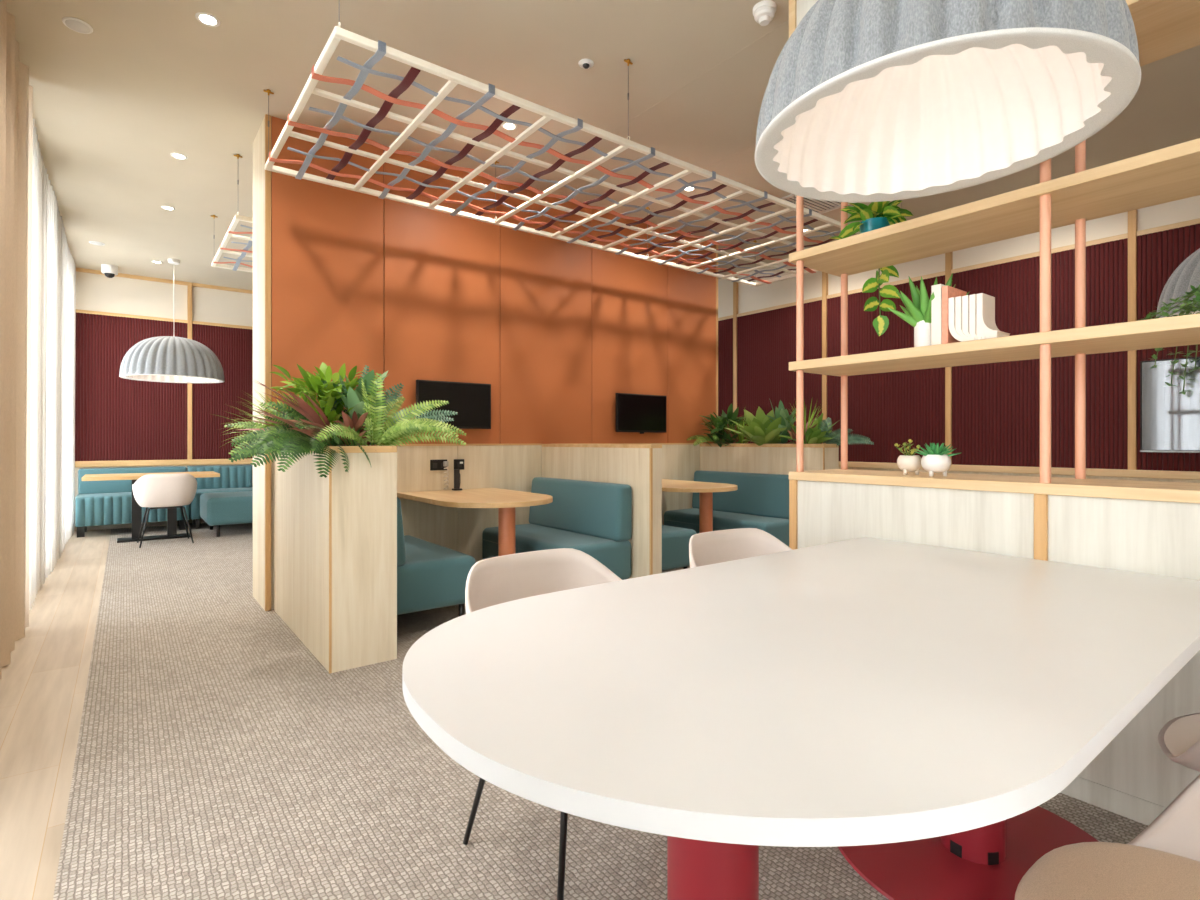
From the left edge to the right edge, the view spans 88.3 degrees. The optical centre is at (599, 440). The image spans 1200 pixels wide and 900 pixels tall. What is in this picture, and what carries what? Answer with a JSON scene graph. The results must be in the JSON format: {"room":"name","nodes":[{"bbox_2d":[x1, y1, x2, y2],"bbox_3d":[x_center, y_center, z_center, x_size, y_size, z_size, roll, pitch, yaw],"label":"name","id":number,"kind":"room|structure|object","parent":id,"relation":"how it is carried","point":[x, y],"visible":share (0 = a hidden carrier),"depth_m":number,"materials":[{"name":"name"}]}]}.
{"room":"office breakout area","nodes":[
{"label":"office breakout area","id":0,"kind":"room"},
{"bbox_2d":[0,529,110,899],"bbox_3d":[-2.626,1.175,2.711,0.580,0.101,12.700,0,0,-38],"label":"floor","id":1,"kind":"structure","parent":0,"point":[44,683],"depth_m":2.53,"materials":[{"name":"brown wood"}]},
{"bbox_2d":[74,267,252,530],"bbox_3d":[-3.972,-0.517,9.746,7.420,3.285,0.205,0,0,-38],"label":"wall","id":2,"kind":"structure","parent":0,"point":[120,422],"depth_m":8.18,"materials":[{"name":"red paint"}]},
{"bbox_2d":[253,114,717,610],"bbox_3d":[-0.612,-0.517,5.630,4.422,3.285,0.515,0,0,-38],"label":"wall","id":3,"kind":"structure","parent":0,"point":[556,328],"depth_m":4.97,"materials":[{"name":"orange paint"}]},
{"bbox_2d":[430,459,446,470],"bbox_3d":[-1.254,0.186,4.810,0.137,0.083,0.012,0,0,-38],"label":"wall socket","id":4,"kind":"object","parent":3,"relation":"attached to","point":[434,464],"visible":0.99,"depth_m":4.80,"materials":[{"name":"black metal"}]},
{"bbox_2d":[443,461,448,488],"bbox_3d":[-1.199,0.265,4.817,0.039,0.216,0.043,0,0,-38],"label":"plug","id":5,"kind":"object","parent":3,"relation":"attached to","point":[445,463],"visible":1,"depth_m":4.81,"materials":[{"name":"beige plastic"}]},
{"bbox_2d":[416,380,490,428],"bbox_3d":[-1.155,-0.273,4.866,0.620,0.379,0.086,0,0,-38],"label":"tv","id":6,"kind":"object","parent":3,"relation":"attached to","point":[472,401],"visible":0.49,"depth_m":4.86,"materials":[{"name":"black plastic"}]},
{"bbox_2d":[454,459,463,469],"bbox_3d":[-1.118,0.186,4.910,0.088,0.083,0.019,0,0,-38],"label":"wall socket","id":7,"kind":"object","parent":3,"relation":"attached to","point":[458,463],"visible":0.91,"depth_m":4.91,"materials":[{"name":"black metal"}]},
{"bbox_2d":[615,393,666,433],"bbox_3d":[0.392,-0.263,6.054,0.640,0.384,0.086,0,0,-38],"label":"tv","id":8,"kind":"object","parent":3,"relation":"attached to","point":[641,413],"visible":1,"depth_m":6.00,"materials":[{"name":"black plastic"}]},
{"bbox_2d":[53,523,1147,899],"bbox_3d":[0.157,1.175,4.850,6.440,0.100,12.700,0,0,-38],"label":"floor","id":9,"kind":"structure","parent":0,"point":[217,757],"depth_m":2.01,"materials":[{"name":"carpet"}]},
{"bbox_2d":[75,466,189,537],"bbox_3d":[-5.824,0.733,7.741,1.110,0.785,0.686,0,0,-38],"label":"banquette","id":10,"kind":"object","parent":9,"relation":"on","point":[106,502],"visible":0.59,"depth_m":7.52,"materials":[{"name":"teal fabric"}]},
{"bbox_2d":[82,471,219,542],"bbox_3d":[-5.138,0.752,7.112,1.240,0.745,0.700,0,0,-38],"label":"dining table","id":11,"kind":"object","parent":9,"relation":"on","point":[136,509],"visible":0.73,"depth_m":7.01,"materials":[{"name":"brown wood"}]},
{"bbox_2d":[132,473,196,547],"bbox_3d":[-4.768,0.736,6.782,0.585,0.773,0.550,0,0,-39],"label":"shell chair","id":12,"kind":"object","parent":9,"relation":"on","point":[158,491],"visible":1,"depth_m":6.59,"materials":[{"name":"white plastic"}]},
{"bbox_2d":[187,465,252,528],"bbox_3d":[-4.807,0.733,8.523,1.435,0.785,0.686,0,0,-38],"label":"banquette","id":13,"kind":"object","parent":9,"relation":"on","point":[233,478],"visible":0.38,"depth_m":8.42,"materials":[{"name":"teal fabric"}]},
{"bbox_2d":[200,491,252,536],"bbox_3d":[-4.497,0.725,7.737,0.800,0.800,0.910,0,0,-38],"label":"ottoman","id":14,"kind":"object","parent":9,"relation":"on","point":[217,509],"visible":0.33,"depth_m":7.31,"materials":[{"name":"teal fabric"}]},
{"bbox_2d":[274,445,396,673],"bbox_3d":[-1.608,0.575,3.649,0.330,1.100,1.412,0,0,-38],"label":"planter box","id":15,"kind":"object","parent":9,"relation":"on","point":[335,535],"visible":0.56,"depth_m":3.13,"materials":[{"name":"brown wood"}]},
{"bbox_2d":[217,387,306,452],"bbox_3d":[-1.942,-0.127,3.595,0.521,0.475,0.990,0,0,-11],"label":"grass plant","id":16,"kind":"object","parent":15,"relation":"on","point":[263,409],"visible":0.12,"depth_m":3.49,"materials":[{"name":"green plant"}]},
{"bbox_2d":[224,393,316,459],"bbox_3d":[-1.673,-0.092,3.242,0.510,0.404,0.576,0,0,-38],"label":"fern","id":17,"kind":"object","parent":15,"relation":"on","point":[239,424],"visible":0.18,"depth_m":3.21,"materials":[{"name":"green plant"}]},
{"bbox_2d":[236,381,332,445],"bbox_3d":[-1.599,-0.099,3.025,0.535,0.418,0.436,0,0,9],"label":"cordyline","id":18,"kind":"object","parent":15,"relation":"in","point":[302,407],"visible":0.52,"depth_m":3.02,"materials":[{"name":"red plant"}]},
{"bbox_2d":[229,401,370,477],"bbox_3d":[-1.474,-0.012,3.017,0.594,0.366,0.495,0,0,-38],"label":"fern","id":19,"kind":"object","parent":15,"relation":"in","point":[289,441],"visible":0.84,"depth_m":2.92,"materials":[{"name":"green plant"}]},
{"bbox_2d":[264,362,366,445],"bbox_3d":[-1.489,-0.164,3.392,0.578,0.548,0.572,0,0,19],"label":"leafy shrub","id":20,"kind":"object","parent":15,"relation":"on","point":[326,399],"visible":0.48,"depth_m":3.27,"materials":[{"name":"green plant"}]},
{"bbox_2d":[321,370,392,444],"bbox_3d":[-1.286,-0.147,3.400,0.445,0.514,0.382,0,0,33],"label":"plant","id":21,"kind":"object","parent":15,"relation":"on","point":[354,398],"visible":0.4,"depth_m":3.27,"materials":[{"name":"green plant"}]},
{"bbox_2d":[332,411,394,445],"bbox_3d":[-1.304,-0.022,3.215,0.390,0.265,0.382,0,0,9],"label":"shrub","id":22,"kind":"object","parent":15,"relation":"on","point":[355,423],"visible":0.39,"depth_m":3.16,"materials":[{"name":"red plant"}]},
{"bbox_2d":[311,365,457,444],"bbox_3d":[-1.216,-0.148,3.511,0.776,0.516,0.449,0,0,-38],"label":"fern","id":23,"kind":"object","parent":15,"relation":"in","point":[394,395],"visible":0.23,"depth_m":3.53,"materials":[{"name":"green plant"}]},
{"bbox_2d":[307,373,465,446],"bbox_3d":[-1.103,-0.118,3.242,0.790,0.455,0.412,0,0,-38],"label":"fern","id":24,"kind":"object","parent":15,"relation":"on","point":[403,429],"visible":0.94,"depth_m":3.23,"materials":[{"name":"green plant"}]},
{"bbox_2d":[397,497,475,615],"bbox_3d":[-1.314,0.718,4.035,0.598,0.815,1.120,0,0,-38],"label":"bench","id":25,"kind":"object","parent":9,"relation":"on","point":[430,575],"visible":0.3,"depth_m":3.61,"materials":[{"name":"teal fabric"}]},
{"bbox_2d":[397,488,552,555],"bbox_3d":[-0.841,0.755,4.384,0.801,0.740,1.178,0,0,-38],"label":"table","id":26,"kind":"object","parent":9,"relation":"on","point":[505,500],"visible":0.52,"depth_m":4.07,"materials":[{"name":"brown wood"}]},
{"bbox_2d":[452,469,461,490],"bbox_3d":[-1.114,0.302,4.834,0.081,0.164,0.073,0,0,-38],"label":"post","id":27,"kind":"object","parent":26,"relation":"on","point":[457,480],"visible":1,"depth_m":4.81,"materials":[{"name":"black metal"}]},
{"bbox_2d":[463,548,621,899],"bbox_3d":[-0.069,0.736,1.729,0.585,0.773,0.550,0,0,-41],"label":"shell chair","id":28,"kind":"object","parent":9,"relation":"on","point":[492,581],"visible":0.06,"depth_m":1.91,"materials":[{"name":"plastic"}]},
{"bbox_2d":[482,477,631,579],"bbox_3d":[-0.365,0.718,4.702,0.598,0.815,1.220,0,0,-38],"label":"bench","id":29,"kind":"object","parent":9,"relation":"on","point":[594,519],"visible":0.72,"depth_m":4.53,"materials":[{"name":"teal fabric"}]},
{"bbox_2d":[542,444,661,578],"bbox_3d":[-0.037,0.575,4.856,0.104,1.100,1.414,0,0,-38],"label":"wall","id":30,"kind":"structure","parent":9,"relation":"on","point":[639,466],"depth_m":4.42,"materials":[{"name":"brown wood"}]},
{"bbox_2d":[662,525,696,570],"bbox_3d":[0.190,0.718,5.166,0.628,0.815,1.160,0,0,-38],"label":"bench","id":31,"kind":"object","parent":9,"relation":"on","point":[675,540],"visible":0.04,"depth_m":4.75,"materials":[{"name":"teal fabric"}]},
{"bbox_2d":[662,479,737,532],"bbox_3d":[0.678,0.755,5.551,0.801,0.740,1.178,0,0,-38],"label":"table","id":32,"kind":"object","parent":9,"relation":"on","point":[705,490],"visible":0.53,"depth_m":5.21,"materials":[{"name":"brown wood"}]},
{"bbox_2d":[664,470,788,546],"bbox_3d":[1.229,0.718,5.901,0.568,0.815,1.260,0,0,-38],"label":"bench","id":33,"kind":"object","parent":9,"relation":"on","point":[760,501],"visible":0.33,"depth_m":5.83,"materials":[{"name":"teal fabric"}]},
{"bbox_2d":[689,528,791,567],"bbox_3d":[0.621,0.736,2.196,0.585,0.773,0.550,0,0,-35],"label":"shell chair","id":34,"kind":"object","parent":9,"relation":"on","point":[712,547],"visible":0.02,"depth_m":2.44,"materials":[{"name":"beige plastic"}]},
{"bbox_2d":[700,443,838,474],"bbox_3d":[1.605,0.575,6.075,0.232,1.100,1.480,0,0,-38],"label":"planter box","id":35,"kind":"object","parent":9,"relation":"on","point":[750,457],"visible":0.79,"depth_m":5.92,"materials":[{"name":"brown wood"}]},
{"bbox_2d":[686,416,746,445],"bbox_3d":[1.172,-0.083,6.365,0.535,0.386,0.468,0,0,36],"label":"fern","id":36,"kind":"object","parent":35,"relation":"on","point":[703,437],"visible":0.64,"depth_m":6.37,"materials":[{"name":"green plant"}]},
{"bbox_2d":[698,403,745,446],"bbox_3d":[1.302,-0.134,6.417,0.605,0.487,0.597,0,0,-38],"label":"leafy shrub","id":37,"kind":"object","parent":35,"relation":"on","point":[716,422],"visible":0.77,"depth_m":6.31,"materials":[{"name":"green plant"}]},
{"bbox_2d":[719,424,741,446],"bbox_3d":[1.353,-0.039,6.323,0.353,0.299,0.354,0,0,-38],"label":"shrub","id":38,"kind":"object","parent":35,"relation":"on","point":[726,430],"visible":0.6,"depth_m":6.25,"materials":[{"name":"green plant"}]},
{"bbox_2d":[721,414,749,443],"bbox_3d":[1.427,-0.132,6.250,0.653,0.484,0.554,0,0,28],"label":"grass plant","id":39,"kind":"object","parent":35,"relation":"on","point":[741,437],"visible":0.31,"depth_m":6.23,"materials":[{"name":"green plant"}]},
{"bbox_2d":[723,407,790,445],"bbox_3d":[1.478,-0.110,5.920,0.682,0.439,0.466,0,0,42],"label":"plant","id":40,"kind":"object","parent":35,"relation":"on","point":[755,431],"visible":0.8,"depth_m":5.87,"materials":[{"name":"green plant"}]},
{"bbox_2d":[765,398,795,443],"bbox_3d":[1.732,-0.153,5.886,0.463,0.527,0.462,0,0,22],"label":"plant","id":41,"kind":"object","parent":35,"relation":"on","point":[780,411],"visible":0.55,"depth_m":5.79,"materials":[{"name":"green plant"}]},
{"bbox_2d":[787,419,817,443],"bbox_3d":[1.854,-0.061,5.714,0.367,0.342,0.562,0,0,-4],"label":"cordyline","id":42,"kind":"object","parent":35,"relation":"in","point":[792,433],"visible":0.31,"depth_m":5.64,"materials":[{"name":"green plant"}]},
{"bbox_2d":[787,401,825,434],"bbox_3d":[1.904,-0.157,5.770,0.389,0.534,0.453,0,0,15],"label":"grass plant","id":43,"kind":"object","parent":35,"relation":"on","point":[812,415],"visible":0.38,"depth_m":5.70,"materials":[{"name":"green plant"}]},
{"bbox_2d":[777,413,840,443],"bbox_3d":[1.953,-0.070,5.640,0.619,0.360,0.583,0,0,35],"label":"leafy shrub","id":44,"kind":"object","parent":35,"relation":"on","point":[814,435],"visible":0.59,"depth_m":5.49,"materials":[{"name":"green plant"}]},
{"bbox_2d":[818,417,873,445],"bbox_3d":[2.132,-0.056,5.481,0.491,0.332,0.476,0,0,-38],"label":"fern","id":45,"kind":"object","parent":35,"relation":"on","point":[824,423],"visible":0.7,"depth_m":5.47,"materials":[{"name":"green plant"}]},
{"bbox_2d":[402,537,1199,899],"bbox_3d":[0.589,0.755,1.440,2.015,0.740,1.074,0,0,-38],"label":"dining table","id":46,"kind":"object","parent":9,"relation":"on","point":[911,711],"visible":0.98,"depth_m":0.99,"materials":[{"name":"white laminate"}]},
{"bbox_2d":[789,0,1199,825],"bbox_3d":[1.712,-0.517,1.984,0.422,3.285,2.300,0,0,-38],"label":"shelving unit","id":47,"kind":"object","parent":9,"relation":"on","point":[1147,527],"visible":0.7,"depth_m":2.04,"materials":[{"name":"beige wood"}]},
{"bbox_2d":[829,200,912,335],"bbox_3d":[1.282,-0.778,2.691,0.436,0.575,0.429,0,0,-38],"label":"pothos","id":48,"kind":"object","parent":47,"relation":"on","point":[876,215],"visible":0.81,"depth_m":2.74,"materials":[{"name":"green plant"}]},
{"bbox_2d":[859,217,889,233],"bbox_3d":[1.202,-0.897,2.702,0.128,0.118,0.128,0,0,-38],"label":"pot","id":49,"kind":"object","parent":47,"relation":"on","point":[867,224],"depth_m":2.65,"materials":[{"name":"teal ceramic"}]},
{"bbox_2d":[894,439,921,474],"bbox_3d":[1.254,0.065,2.515,0.101,0.146,0.092,0,0,19],"label":"potted succulent","id":50,"kind":"object","parent":47,"relation":"on","point":[906,462],"visible":0.97,"depth_m":2.49,"materials":[{"name":"beige ceramic"}]},
{"bbox_2d":[897,455,921,471],"bbox_3d":[1.259,0.092,2.514,0.092,0.066,0.092,0,0,-38],"label":"pot","id":51,"kind":"object","parent":50,"relation":"attached to","point":[907,463],"depth_m":2.48,"materials":[{"name":"beige ceramic"}]},
{"bbox_2d":[914,320,930,346],"bbox_3d":[1.300,-0.412,2.443,0.104,0.118,0.104,0,0,-38],"label":"pot","id":52,"kind":"object","parent":47,"relation":"on","point":[922,328],"depth_m":2.41,"materials":[{"name":"white ceramic"}]},
{"bbox_2d":[887,273,968,346],"bbox_3d":[1.304,-0.507,2.453,0.274,0.308,0.265,0,0,-38],"label":"aloe","id":53,"kind":"object","parent":47,"relation":"on","point":[917,314],"visible":0.59,"depth_m":2.41,"materials":[{"name":"green plant"}]},
{"bbox_2d":[916,443,959,476],"bbox_3d":[1.301,0.072,2.397,0.154,0.131,0.147,0,0,-13],"label":"potted succulent","id":54,"kind":"object","parent":47,"relation":"on","point":[935,459],"visible":1,"depth_m":2.37,"materials":[{"name":"white ceramic"}]},
{"bbox_2d":[921,455,950,472],"bbox_3d":[1.306,0.089,2.403,0.104,0.072,0.104,0,0,-38],"label":"pot","id":55,"kind":"object","parent":54,"relation":"attached to","point":[930,463],"depth_m":2.37,"materials":[{"name":"white ceramic"}]},
{"bbox_2d":[931,284,945,344],"bbox_3d":[1.324,-0.470,2.367,0.160,0.234,0.036,0,0,-38],"label":"book","id":56,"kind":"object","parent":47,"relation":"on","point":[936,303],"visible":0.27,"depth_m":2.32,"materials":[{"name":"white paper"}]},
{"bbox_2d":[942,286,966,343],"bbox_3d":[1.344,-0.464,2.343,0.164,0.222,0.021,0,0,-38],"label":"book","id":57,"kind":"object","parent":47,"relation":"on","point":[947,291],"visible":0.51,"depth_m":2.30,"materials":[{"name":"fabric"}]},
{"bbox_2d":[948,293,1009,341],"bbox_3d":[1.382,-0.440,2.253,0.122,0.174,0.160,0,0,-38],"label":"bookend","id":58,"kind":"object","parent":47,"relation":"on","point":[970,317],"visible":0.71,"depth_m":2.23,"materials":[{"name":"beige ceramic"}]},
{"bbox_2d":[789,469,1199,503],"bbox_3d":[1.712,0.155,1.984,0.422,0.036,2.300,0,0,-38],"label":"countertop","id":59,"kind":"structure","parent":47,"relation":"on","point":[1183,492],"depth_m":2.10,"materials":[{"name":"brown wood"}]},
{"bbox_2d":[1137,285,1199,394],"bbox_3d":[1.844,-0.332,1.878,0.475,0.352,0.349,0,0,-38],"label":"trailing plant","id":60,"kind":"object","parent":47,"relation":"on","point":[1196,291],"visible":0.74,"depth_m":1.91,"materials":[{"name":"green plant"}]},
{"bbox_2d":[1015,775,1199,899],"bbox_3d":[0.852,0.736,0.754,0.585,0.773,0.572,0,0,-38],"label":"shell chair","id":61,"kind":"object","parent":9,"relation":"on","point":[1162,862],"visible":1,"depth_m":0.96,"materials":[{"name":"fabric"}]},
{"bbox_2d":[1158,713,1199,771],"bbox_3d":[1.528,0.736,1.278,0.585,0.773,0.550,0,0,-38],"label":"shell chair","id":62,"kind":"object","parent":9,"relation":"on","point":[1179,738],"visible":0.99,"depth_m":1.43,"materials":[{"name":"beige fabric"}]},
{"bbox_2d":[6,0,1199,289],"bbox_3d":[-0.113,-2.220,4.643,7.520,0.120,13.100,0,0,-38],"label":"ceiling","id":63,"kind":"structure","parent":0,"point":[150,82],"depth_m":3.88,"materials":[{"name":"paint"}]},
{"bbox_2d":[0,0,32,679],"bbox_3d":[-3.133,-0.523,3.263,0.123,3.273,1.093,0,0,-38],"label":"curtain","id":64,"kind":"object","parent":63,"relation":"hanging from","point":[16,94],"visible":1,"depth_m":3.27,"materials":[{"name":"beige fabric"}]},
{"bbox_2d":[29,119,57,609],"bbox_3d":[-4.200,-0.523,4.598,0.112,3.273,2.430,0,0,-38],"label":"curtain","id":65,"kind":"object","parent":63,"relation":"hanging from","point":[43,440],"visible":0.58,"depth_m":4.72,"materials":[{"name":"white fabric"}]},
{"bbox_2d":[56,207,75,562],"bbox_3d":[-5.737,-0.523,6.595,0.114,3.273,2.550,0,0,-38],"label":"curtain","id":66,"kind":"object","parent":63,"relation":"hanging from","point":[66,296],"visible":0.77,"depth_m":6.48,"materials":[{"name":"white fabric"}]},
{"bbox_2d":[62,17,92,33],"bbox_3d":[-2.711,-2.155,3.209,0.124,0.010,0.124,0,0,-38],"label":"ceiling speaker","id":67,"kind":"object","parent":63,"relation":"attached to","point":[75,24],"visible":1,"depth_m":3.20,"materials":[{"name":"plastic"}]},
{"bbox_2d":[65,19,89,32],"bbox_3d":[-2.711,-2.152,3.209,0.102,0.004,0.102,0,0,-38],"label":"grille","id":68,"kind":"object","parent":67,"relation":"attached to","point":[77,25],"depth_m":3.20,"materials":[{"name":"fabric"}]},
{"bbox_2d":[89,241,104,245],"bbox_3d":[-5.488,-2.155,6.742,0.140,0.010,0.140,0,0,-38],"label":"recessed light","id":69,"kind":"object","parent":63,"relation":"attached to","point":[90,242],"visible":1,"depth_m":6.73,"materials":[{"name":"plastic"}]},
{"bbox_2d":[101,264,117,277],"bbox_3d":[-6.042,-2.085,7.615,0.164,0.150,0.164,0,0,-38],"label":"dome camera","id":70,"kind":"object","parent":63,"relation":"attached to","point":[109,270],"visible":1,"depth_m":7.57,"materials":[{"name":"white plastic"}]},
{"bbox_2d":[161,206,174,209],"bbox_3d":[-4.003,-2.159,5.727,0.110,0.005,0.110,0,0,-38],"label":"recessed light","id":71,"kind":"object","parent":63,"relation":"in","point":[163,207],"visible":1,"depth_m":5.72,"materials":[{"name":"white plastic"}]},
{"bbox_2d":[119,258,224,383],"bbox_3d":[-5.081,-1.446,7.370,1.034,1.426,1.034,0,0,7],"label":"pendant lamp","id":72,"kind":"object","parent":63,"relation":"hanging from","point":[169,359],"visible":1,"depth_m":7.06,"materials":[{"name":"grey fabric"}]},
{"bbox_2d":[170,153,187,159],"bbox_3d":[-3.192,-2.159,4.686,0.110,0.005,0.110,0,0,-38],"label":"recessed light","id":73,"kind":"object","parent":63,"relation":"in","point":[175,155],"visible":1,"depth_m":4.69,"materials":[{"name":"white plastic"}]},
{"bbox_2d":[195,12,219,26],"bbox_3d":[-2.009,-2.159,3.167,0.110,0.005,0.110,0,0,-38],"label":"recessed light","id":74,"kind":"object","parent":63,"relation":"in","point":[207,19],"visible":1,"depth_m":3.16,"materials":[{"name":"white plastic"}]},
{"bbox_2d":[211,154,252,272],"bbox_3d":[-1.356,-1.911,6.715,4.738,0.496,1.619,0,0,-38],"label":"lattice","id":75,"kind":"object","parent":63,"relation":"hanging from","point":[230,233],"visible":0.09,"depth_m":5.41,"materials":[{"name":"beige paint"}]},
{"bbox_2d":[501,122,516,129],"bbox_3d":[-0.622,-2.159,4.239,0.110,0.005,0.110,0,0,-38],"label":"recessed light","id":76,"kind":"object","parent":63,"relation":"in","point":[506,125],"visible":0.93,"depth_m":4.24,"materials":[{"name":"white plastic"}]},
{"bbox_2d":[263,0,859,285],"bbox_3d":[0.297,-1.911,4.605,4.738,0.496,1.619,0,0,-38],"label":"lattice","id":77,"kind":"object","parent":63,"relation":"hanging from","point":[338,33],"visible":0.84,"depth_m":3.87,"materials":[{"name":"beige paint"}]},
{"bbox_2d":[578,59,593,68],"bbox_3d":[-0.080,-2.146,3.533,0.088,0.028,0.088,0,0,-38],"label":"sensor","id":78,"kind":"object","parent":63,"relation":"attached to","point":[583,63],"visible":1,"depth_m":3.52,"materials":[{"name":"white plastic"}]},
{"bbox_2d":[684,187,694,191],"bbox_3d":[0.764,-2.159,5.291,0.110,0.005,0.110,0,0,-38],"label":"recessed light","id":79,"kind":"object","parent":63,"relation":"in","point":[688,189],"visible":0.58,"depth_m":5.30,"materials":[{"name":"white plastic"}]},
{"bbox_2d":[615,20,788,166],"bbox_3d":[1.373,-2.160,3.420,0.945,0.003,2.950,0,0,-38],"label":"trim","id":80,"kind":"structure","parent":63,"relation":"attached to","point":[788,20],"depth_m":3.71,"materials":[{"name":"paint"}]},
{"bbox_2d":[753,0,776,25],"bbox_3d":[0.821,-2.122,3.084,0.116,0.075,0.116,0,0,-38],"label":"smoke detector","id":81,"kind":"object","parent":63,"relation":"attached to","point":[764,11],"visible":1,"depth_m":3.05,"materials":[{"name":"white plastic"}]},
{"bbox_2d":[780,194,856,213],"bbox_3d":[1.994,-2.153,5.480,0.600,0.014,0.600,0,0,-38],"label":"ceiling vent","id":82,"kind":"object","parent":63,"relation":"in","point":[818,206],"visible":0.21,"depth_m":5.61,"materials":[{"name":"white plastic"}]},
{"bbox_2d":[755,0,1140,201],"bbox_3d":[0.948,-1.521,1.811,0.960,1.278,0.960,0,0,35],"label":"pendant lamp","id":83,"kind":"object","parent":63,"relation":"hanging from","point":[865,100],"visible":1,"depth_m":1.86,"materials":[{"name":"grey fabric"}]},
{"bbox_2d":[1156,248,1199,317],"bbox_3d":[3.855,-1.445,3.518,1.034,1.428,1.034,0,0,3],"label":"pendant lamp","id":84,"kind":"object","parent":63,"relation":"hanging from","point":[1187,274],"visible":0.54,"depth_m":3.60,"materials":[{"name":"grey fabric"}]},
{"bbox_2d":[718,195,1199,482],"bbox_3d":[2.702,-0.517,6.901,0.205,3.285,12.850,0,0,-38],"label":"wall","id":85,"kind":"structure","parent":0,"point":[989,412],"depth_m":5.63,"materials":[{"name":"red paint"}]},
{"bbox_2d":[1140,357,1199,452],"bbox_3d":[4.569,-0.258,4.300,0.089,0.714,1.230,0,0,-38],"label":"window","id":86,"kind":"structure","parent":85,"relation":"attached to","point":[1169,418],"depth_m":4.63,"materials":[{"name":"glass"}]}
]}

